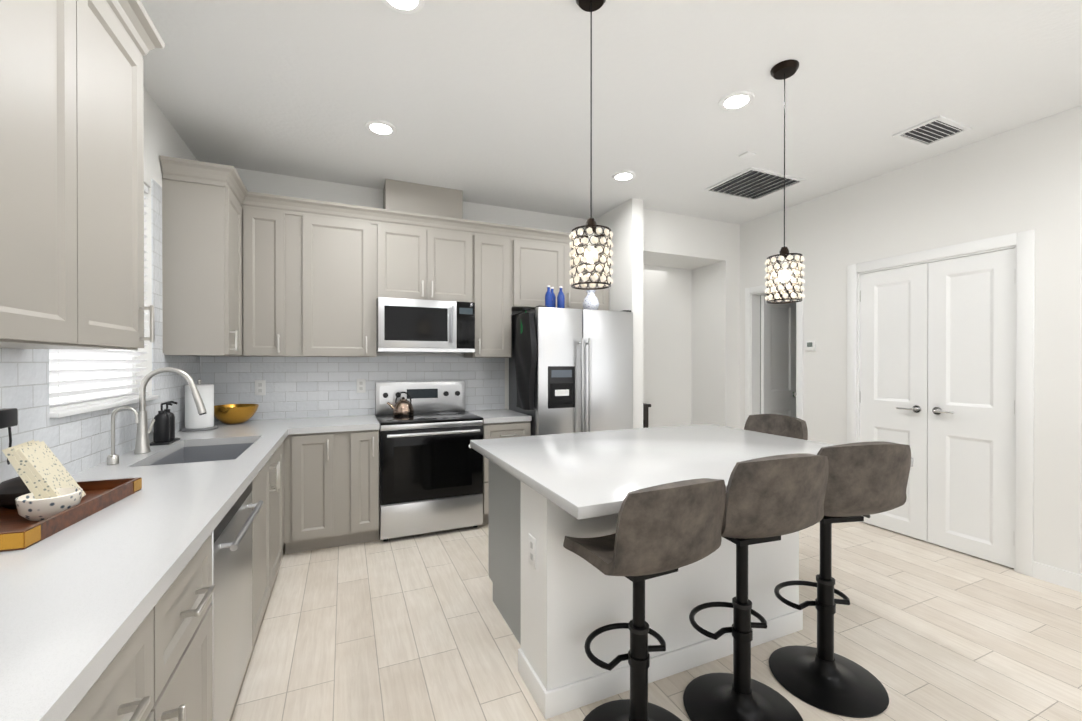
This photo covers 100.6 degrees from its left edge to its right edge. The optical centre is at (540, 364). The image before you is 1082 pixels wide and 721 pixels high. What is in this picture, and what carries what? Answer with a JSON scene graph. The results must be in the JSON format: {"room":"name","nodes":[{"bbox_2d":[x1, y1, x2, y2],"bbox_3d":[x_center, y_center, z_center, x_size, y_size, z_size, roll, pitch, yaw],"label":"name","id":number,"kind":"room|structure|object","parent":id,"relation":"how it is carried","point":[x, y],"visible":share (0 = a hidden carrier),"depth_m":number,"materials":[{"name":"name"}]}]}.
{"room":"kitchen","nodes":[
{"label":"kitchen","id":0,"kind":"room"},
{"bbox_2d":[0,86,200,482],"bbox_3d":[-1.117,-0.080,-0.010,0.126,2.760,7.380,0,0,-24],"label":"wall","id":1,"kind":"structure","parent":0,"point":[76,443],"depth_m":2.16,"materials":[{"name":"white paint"}]},
{"bbox_2d":[0,408,17,464],"bbox_3d":[-1.620,0.220,1.347,0.040,0.185,0.127,0,0,-24],"label":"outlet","id":2,"kind":"object","parent":1,"relation":"attached to","point":[8,418],"visible":0.88,"depth_m":1.36,"materials":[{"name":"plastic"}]},
{"bbox_2d":[0,0,87,348],"bbox_3d":[-1.199,-0.615,0.717,0.320,1.135,0.900,0,0,-24],"label":"upper cabinet","id":3,"kind":"object","parent":1,"relation":"attached to","point":[44,43],"depth_m":1.08,"materials":[{"name":"grey wood"}]},
{"bbox_2d":[49,350,135,404],"bbox_3d":[-2.031,-0.387,1.996,0.040,1.160,0.950,0,0,-24],"label":"window","id":4,"kind":"structure","parent":1,"relation":"in","point":[82,387],"depth_m":2.04,"materials":[{"name":"white"}]},
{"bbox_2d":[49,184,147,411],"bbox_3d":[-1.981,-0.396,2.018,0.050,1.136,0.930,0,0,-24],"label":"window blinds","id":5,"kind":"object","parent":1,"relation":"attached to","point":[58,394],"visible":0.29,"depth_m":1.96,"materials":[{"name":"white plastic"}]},
{"bbox_2d":[50,395,158,417],"bbox_3d":[-1.966,0.182,2.027,0.098,0.019,0.948,0,0,-24],"label":"window sill","id":6,"kind":"structure","parent":1,"relation":"attached to","point":[76,410],"depth_m":1.86,"materials":[{"name":"white"}]},
{"bbox_2d":[88,0,151,349],"bbox_3d":[-1.467,-0.617,1.331,0.320,1.135,0.440,0,0,-24],"label":"upper cabinet","id":7,"kind":"object","parent":1,"relation":"attached to","point":[119,38],"depth_m":1.41,"materials":[{"name":"grey wood"}]},
{"bbox_2d":[159,156,243,356],"bbox_3d":[-2.137,-0.623,2.862,0.320,1.135,0.403,0,0,-24],"label":"upper cabinet","id":8,"kind":"object","parent":1,"relation":"attached to","point":[203,204],"depth_m":2.69,"materials":[{"name":"grey wood"}]},
{"bbox_2d":[200,168,691,427],"bbox_3d":[0.198,-0.096,4.524,6.170,2.760,0.126,0,0,-24],"label":"wall","id":9,"kind":"structure","parent":0,"point":[300,387],"depth_m":3.90,"materials":[{"name":"white paint"}]},
{"bbox_2d":[255,380,265,394],"bbox_3d":[-2.143,0.180,3.429,0.070,0.115,0.006,0,0,-24],"label":"electrical outlet","id":10,"kind":"object","parent":9,"relation":"attached to","point":[260,387],"depth_m":3.43,"materials":[{"name":"white plastic"}]},
{"bbox_2d":[244,192,295,356],"bbox_3d":[-2.003,-0.624,3.323,0.334,1.135,0.320,0,0,-24],"label":"upper cabinet","id":11,"kind":"object","parent":9,"relation":"attached to","point":[269,219],"depth_m":3.19,"materials":[{"name":"grey wood"}]},
{"bbox_2d":[296,198,379,356],"bbox_3d":[-1.592,-0.625,3.503,0.563,1.135,0.320,0,0,-24],"label":"upper cabinet","id":12,"kind":"object","parent":9,"relation":"attached to","point":[338,245],"depth_m":3.36,"materials":[{"name":"grey wood"}]},
{"bbox_2d":[356,379,365,392],"bbox_3d":[-1.489,0.179,3.715,0.070,0.115,0.006,0,0,-24],"label":"electrical outlet","id":13,"kind":"object","parent":9,"relation":"attached to","point":[360,383],"depth_m":3.71,"materials":[{"name":"white plastic"}]},
{"bbox_2d":[383,179,463,219],"bbox_3d":[-0.998,-1.333,3.798,0.620,0.278,0.249,0,0,-24],"label":"cover","id":14,"kind":"object","parent":9,"relation":"attached to","point":[406,196],"depth_m":3.68,"materials":[{"name":"grey wood"}]},
{"bbox_2d":[380,208,475,303],"bbox_3d":[-0.984,-0.854,3.768,0.764,0.680,0.320,0,0,-24],"label":"upper cabinet","id":15,"kind":"object","parent":9,"relation":"attached to","point":[423,256],"depth_m":3.62,"materials":[{"name":"grey wood"}]},
{"bbox_2d":[376,297,474,352],"bbox_3d":[-0.958,-0.304,3.710,0.752,0.411,0.442,0,0,-24],"label":"microwave","id":16,"kind":"object","parent":15,"relation":"attached to","point":[417,326],"visible":0.98,"depth_m":3.54,"materials":[{"name":"silver metal"}]},
{"bbox_2d":[464,221,515,357],"bbox_3d":[-0.475,-0.627,3.991,0.348,1.135,0.320,0,0,-24],"label":"upper cabinet","id":17,"kind":"object","parent":9,"relation":"attached to","point":[495,243],"depth_m":3.86,"materials":[{"name":"grey wood"}]},
{"bbox_2d":[516,226,611,310],"bbox_3d":[0.142,-0.850,4.260,0.998,0.690,0.320,0,0,-24],"label":"upper cabinet","id":18,"kind":"object","parent":9,"relation":"attached to","point":[543,259],"depth_m":4.05,"materials":[{"name":"grey wood"}]},
{"bbox_2d":[140,0,1081,223],"bbox_3d":[2.226,-1.516,1.655,8.350,0.100,7.760,0,0,-24],"label":"ceiling","id":19,"kind":"structure","parent":0,"point":[486,102],"depth_m":2.39,"materials":[{"name":"white paint"}]},
{"bbox_2d":[365,120,395,135],"bbox_3d":[-0.994,-1.464,2.790,0.184,0.010,0.184,0,0,-24],"label":"recessed light","id":20,"kind":"object","parent":19,"relation":"in","point":[381,127],"visible":1,"depth_m":2.77,"materials":[{"name":"white plastic"}]},
{"bbox_2d":[382,0,424,13],"bbox_3d":[-0.553,-1.461,1.782,0.184,0.010,0.184,0,0,-24],"label":"recessed light","id":21,"kind":"object","parent":19,"relation":"in","point":[407,6],"visible":1,"depth_m":1.82,"materials":[{"name":"white plastic"}]},
{"bbox_2d":[569,0,612,289],"bbox_3d":[0.199,-0.887,1.786,0.176,1.158,0.174,0,0,-24],"label":"pendant light","id":22,"kind":"object","parent":19,"relation":"hanging from","point":[591,254],"visible":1,"depth_m":1.76,"materials":[{"name":"glass"}]},
{"bbox_2d":[612,171,635,180],"bbox_3d":[0.646,-1.467,3.507,0.184,0.010,0.184,0,0,-24],"label":"recessed light","id":23,"kind":"object","parent":19,"relation":"in","point":[623,175],"visible":0.94,"depth_m":3.48,"materials":[{"name":"white plastic"}]},
{"bbox_2d":[719,90,754,110],"bbox_3d":[1.087,-1.463,2.499,0.184,0.010,0.184,0,0,-24],"label":"recessed light","id":24,"kind":"object","parent":19,"relation":"in","point":[736,100],"visible":1,"depth_m":2.48,"materials":[{"name":"white"}]},
{"bbox_2d":[739,151,755,158],"bbox_3d":[1.447,-1.465,3.148,0.080,0.012,0.080,0,0,-24],"label":"smoke detector","id":25,"kind":"object","parent":19,"relation":"attached to","point":[747,154],"visible":1,"depth_m":3.14,"materials":[{"name":"white plastic"}]},
{"bbox_2d":[704,167,805,200],"bbox_3d":[1.746,-1.465,3.688,0.600,0.023,0.490,0,0,-24],"label":"ceiling vent","id":26,"kind":"object","parent":19,"relation":"in","point":[753,183],"visible":0.98,"depth_m":3.67,"materials":[{"name":"white metal"}]},
{"bbox_2d":[765,59,804,303],"bbox_3d":[1.207,-0.889,2.227,0.176,1.158,0.174,0,0,-24],"label":"pendant light","id":27,"kind":"object","parent":19,"relation":"hanging from","point":[784,70],"visible":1,"depth_m":2.20,"materials":[{"name":"brown metal"}]},
{"bbox_2d":[892,115,971,146],"bbox_3d":[2.468,-1.463,2.836,0.360,0.013,0.250,0,0,-24],"label":"ceiling vent","id":28,"kind":"object","parent":19,"relation":"in","point":[937,129],"visible":0.98,"depth_m":2.83,"materials":[{"name":"white metal"}]},
{"bbox_2d":[594,198,642,428],"bbox_3d":[0.728,-0.096,4.323,0.120,2.760,0.680,0,0,-24],"label":"wall","id":29,"kind":"structure","parent":0,"point":[623,222],"depth_m":4.03,"materials":[{"name":"white paint"}]},
{"bbox_2d":[229,522,1081,720],"bbox_3d":[2.226,1.344,1.665,8.350,0.100,7.760,0,0,-24],"label":"floor","id":30,"kind":"structure","parent":0,"point":[411,628],"depth_m":2.12,"materials":[{"name":"beige wood"}]},
{"bbox_2d":[56,520,219,720],"bbox_3d":[-1.059,0.885,0.777,0.620,0.825,0.868,0,0,-24],"label":"base cabinet","id":31,"kind":"object","parent":30,"relation":"on","point":[162,670],"depth_m":0.96,"materials":[{"name":"grey wood"}]},
{"bbox_2d":[0,418,295,720],"bbox_3d":[-1.536,0.448,1.885,0.624,0.040,3.324,0,0,-24],"label":"countertop","id":32,"kind":"structure","parent":31,"relation":"on","point":[69,598],"depth_m":0.95,"materials":[{"name":"white stone"}]},
{"bbox_2d":[0,440,141,551],"bbox_3d":[-1.423,0.329,1.244,0.293,0.202,0.523,0,0,-19],"label":"decorative tray","id":33,"kind":"object","parent":32,"relation":"on","point":[44,494],"visible":1,"depth_m":1.25,"materials":[{"name":"brown wood"}]},
{"bbox_2d":[107,406,138,464],"bbox_3d":[-1.801,0.305,1.932,0.109,0.246,0.056,0,0,-24],"label":"tap","id":34,"kind":"object","parent":32,"relation":"on","point":[113,458],"visible":1,"depth_m":1.92,"materials":[{"name":"silver metal"}]},
{"bbox_2d":[150,401,179,445],"bbox_3d":[-2.041,0.314,2.436,0.092,0.224,0.170,0,0,-24],"label":"soap dispensers","id":35,"kind":"object","parent":32,"relation":"on","point":[164,429],"visible":1,"depth_m":2.39,"materials":[{"name":"black plastic"}]},
{"bbox_2d":[134,367,206,453],"bbox_3d":[-1.833,0.221,2.238,0.286,0.411,0.112,0,0,-24],"label":"faucet","id":36,"kind":"object","parent":32,"relation":"on","point":[142,443],"visible":0.98,"depth_m":2.17,"materials":[{"name":"silver metal"}]},
{"bbox_2d":[181,379,217,431],"bbox_3d":[-2.223,0.261,2.924,0.196,0.327,0.196,0,0,-24],"label":"paper towel","id":37,"kind":"object","parent":32,"relation":"on","point":[195,420],"visible":0.9,"depth_m":2.87,"materials":[{"name":"white paper"}]},
{"bbox_2d":[144,440,263,479],"bbox_3d":[-1.692,0.561,2.273,0.388,0.212,0.728,0,0,-24],"label":"sink","id":38,"kind":"object","parent":32,"relation":"in","point":[223,449],"depth_m":2.56,"materials":[{"name":"grey metal"}]},
{"bbox_2d":[214,404,258,423],"bbox_3d":[-2.191,0.359,3.212,0.296,0.127,0.296,0,0,-24],"label":"brass bowl","id":39,"kind":"object","parent":32,"relation":"on","point":[234,413],"visible":0.94,"depth_m":3.13,"materials":[{"name":"gold metal"}]},
{"bbox_2d":[148,444,283,479],"bbox_3d":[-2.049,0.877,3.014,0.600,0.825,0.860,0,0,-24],"label":"base cabinet","id":40,"kind":"object","parent":30,"relation":"on","point":[275,467],"depth_m":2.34,"materials":[{"name":"grey wood"}]},
{"bbox_2d":[210,482,263,720],"bbox_3d":[-1.189,0.831,1.523,0.360,0.718,0.596,0,0,-24],"label":"dishwasher","id":41,"kind":"object","parent":30,"relation":"on","point":[231,604],"visible":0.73,"depth_m":1.49,"materials":[{"name":"silver metal"}]},
{"bbox_2d":[236,476,259,645],"bbox_3d":[-1.524,0.881,1.815,0.600,0.825,0.198,0,0,-24],"label":"base cabinet","id":42,"kind":"object","parent":30,"relation":"on","point":[255,483],"depth_m":1.97,"materials":[{"name":"grey wood"}]},
{"bbox_2d":[260,476,283,623],"bbox_3d":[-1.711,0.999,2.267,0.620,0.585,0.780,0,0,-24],"label":"base cabinet","id":43,"kind":"object","parent":30,"relation":"on","point":[271,491],"depth_m":2.29,"materials":[{"name":"grey wood"}]},
{"bbox_2d":[284,428,343,553],"bbox_3d":[-1.659,0.876,3.315,0.355,0.825,0.620,0,0,-24],"label":"base cabinet","id":44,"kind":"object","parent":30,"relation":"on","point":[313,461],"depth_m":3.04,"materials":[{"name":"grey wood"}]},
{"bbox_2d":[288,416,379,431],"bbox_3d":[-1.531,0.443,3.361,0.568,0.040,0.624,0,0,-24],"label":"countertop","id":45,"kind":"structure","parent":44,"relation":"on","point":[308,424],"depth_m":3.21,"materials":[{"name":"white stone"}]},
{"bbox_2d":[344,428,379,544],"bbox_3d":[-1.386,0.875,3.435,0.242,0.825,0.620,0,0,-24],"label":"base cabinet","id":46,"kind":"object","parent":30,"relation":"on","point":[361,445],"depth_m":3.16,"materials":[{"name":"grey wood"}]},
{"bbox_2d":[375,381,482,541],"bbox_3d":[-0.907,0.719,3.598,0.756,1.134,0.680,0,0,-24],"label":"range","id":47,"kind":"object","parent":30,"relation":"on","point":[430,469],"visible":0.9,"depth_m":3.37,"materials":[{"name":"silver metal"}]},
{"bbox_2d":[387,392,413,415],"bbox_3d":[-1.145,0.319,3.658,0.213,0.191,0.166,0,0,-24],"label":"kettle","id":48,"kind":"object","parent":47,"relation":"on","point":[403,406],"visible":1,"depth_m":3.62,"materials":[{"name":"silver metal"}]},
{"bbox_2d":[482,420,531,524],"bbox_3d":[-0.388,0.874,3.871,0.403,0.825,0.620,0,0,-24],"label":"base cabinet","id":49,"kind":"object","parent":30,"relation":"on","point":[492,429],"depth_m":3.55,"materials":[{"name":"grey wood"}]},
{"bbox_2d":[470,409,531,419],"bbox_3d":[-0.386,0.441,3.862,0.404,0.040,0.624,0,0,-24],"label":"countertop","id":50,"kind":"structure","parent":49,"relation":"on","point":[492,414],"depth_m":3.69,"materials":[{"name":"white stone"}]},
{"bbox_2d":[509,305,632,435],"bbox_3d":[0.268,0.407,4.046,0.910,1.756,0.762,0,0,-24],"label":"fridge","id":51,"kind":"object","parent":30,"relation":"on","point":[584,373],"visible":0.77,"depth_m":3.73,"materials":[{"name":"grey metal"}]},
{"bbox_2d":[515,308,536,409],"bbox_3d":[-0.138,-0.046,3.723,0.089,0.835,0.385,0,0,-24],"label":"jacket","id":52,"kind":"object","parent":51,"relation":"hanging from","point":[525,351],"visible":1,"depth_m":3.63,"materials":[{"name":"black fabric"}]},
{"bbox_2d":[545,285,564,307],"bbox_3d":[0.105,-0.561,3.836,0.174,0.204,0.132,0,0,-24],"label":"bottle","id":53,"kind":"object","parent":51,"relation":"on","point":[550,298],"visible":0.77,"depth_m":3.80,"materials":[{"name":"blue glass"}]},
{"bbox_2d":[582,290,598,309],"bbox_3d":[0.442,-0.556,3.978,0.150,0.192,0.150,0,0,-24],"label":"vase","id":54,"kind":"object","parent":51,"relation":"on","point":[590,301],"visible":0.75,"depth_m":3.93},
{"bbox_2d":[477,451,802,718],"bbox_3d":[0.446,0.879,2.362,1.376,0.824,0.992,0,0,-24],"label":"kitchen island","id":55,"kind":"object","parent":30,"relation":"on","point":[556,602],"depth_m":1.84,"materials":[{"name":"white paint"}]},
{"bbox_2d":[470,423,912,522],"bbox_3d":[0.651,0.447,2.286,1.735,0.040,1.275,0,0,-24],"label":"island countertop","id":56,"kind":"structure","parent":55,"relation":"on","point":[585,475],"depth_m":2.06,"materials":[{"name":"white stone"}]},
{"bbox_2d":[563,478,725,720],"bbox_3d":[0.348,0.818,1.505,0.461,0.952,0.452,0,0,-24],"label":"stool","id":57,"kind":"object","parent":30,"relation":"on","point":[666,528],"visible":1,"depth_m":1.35,"materials":[{"name":"leather"}]},
{"bbox_2d":[643,403,650,427],"bbox_3d":[0.910,0.843,4.597,0.330,0.880,0.270,0,0,-24],"label":"table","id":58,"kind":"object","parent":30,"relation":"on","point":[645,415],"visible":0.06,"depth_m":4.53,"materials":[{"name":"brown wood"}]},
{"bbox_2d":[683,453,828,720],"bbox_3d":[0.760,0.792,1.658,0.470,1.002,0.464,0,0,-24],"label":"stool","id":59,"kind":"object","parent":30,"relation":"on","point":[771,498],"visible":0.83,"depth_m":1.55,"materials":[{"name":"leather"}]},
{"bbox_2d":[744,414,807,439],"bbox_3d":[1.374,0.808,2.821,0.475,0.962,0.466,0,0,-24],"label":"stool","id":60,"kind":"object","parent":30,"relation":"on","point":[784,425],"visible":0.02,"depth_m":2.92,"materials":[{"name":"leather"}]},
{"bbox_2d":[769,441,910,717],"bbox_3d":[1.172,0.787,1.841,0.487,1.012,0.486,0,0,-24],"label":"stool","id":61,"kind":"object","parent":30,"relation":"on","point":[867,479],"visible":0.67,"depth_m":1.73,"materials":[{"name":"black metal"}]},
{"bbox_2d":[643,208,790,428],"bbox_3d":[1.897,-0.098,4.933,2.510,2.760,0.500,0,0,-24],"label":"wall","id":62,"kind":"structure","parent":0,"point":[706,251],"depth_m":4.72,"materials":[{"name":"white paint"}]},
{"bbox_2d":[740,105,1081,573],"bbox_3d":[2.753,-0.093,3.724,0.370,2.760,2.400,0,0,-24],"label":"wall","id":63,"kind":"structure","parent":0,"point":[1026,177],"depth_m":2.94,"materials":[{"name":"white paint"}]},
{"bbox_2d":[761,295,795,416],"bbox_3d":[2.533,0.280,4.704,0.500,1.986,0.123,0,0,-24],"label":"pantry door","id":64,"kind":"structure","parent":63,"relation":"in","point":[778,358],"depth_m":4.72,"materials":[{"name":"white wood"}]},
{"bbox_2d":[805,341,815,350],"bbox_3d":[2.410,-0.164,4.016,0.023,0.090,0.090,0,0,-24],"label":"thermostat","id":65,"kind":"object","parent":63,"relation":"attached to","point":[810,345],"visible":0.96,"depth_m":4.00,"materials":[{"name":"white plastic"}]},
{"bbox_2d":[860,248,1014,567],"bbox_3d":[2.771,0.276,3.226,0.097,2.006,0.932,0,0,-24],"label":"closet doors","id":66,"kind":"structure","parent":63,"relation":"in","point":[937,366],"depth_m":3.12,"materials":[{"name":"white wood"}]},
{"bbox_2d":[1075,573,1081,591],"bbox_3d":[3.237,1.243,2.624,0.396,0.095,0.013,0,0,-24],"label":"baseboard","id":67,"kind":"structure","parent":63,"relation":"attached to","point":[1078,577],"depth_m":2.55,"materials":[{"name":"white wood"}]}
]}

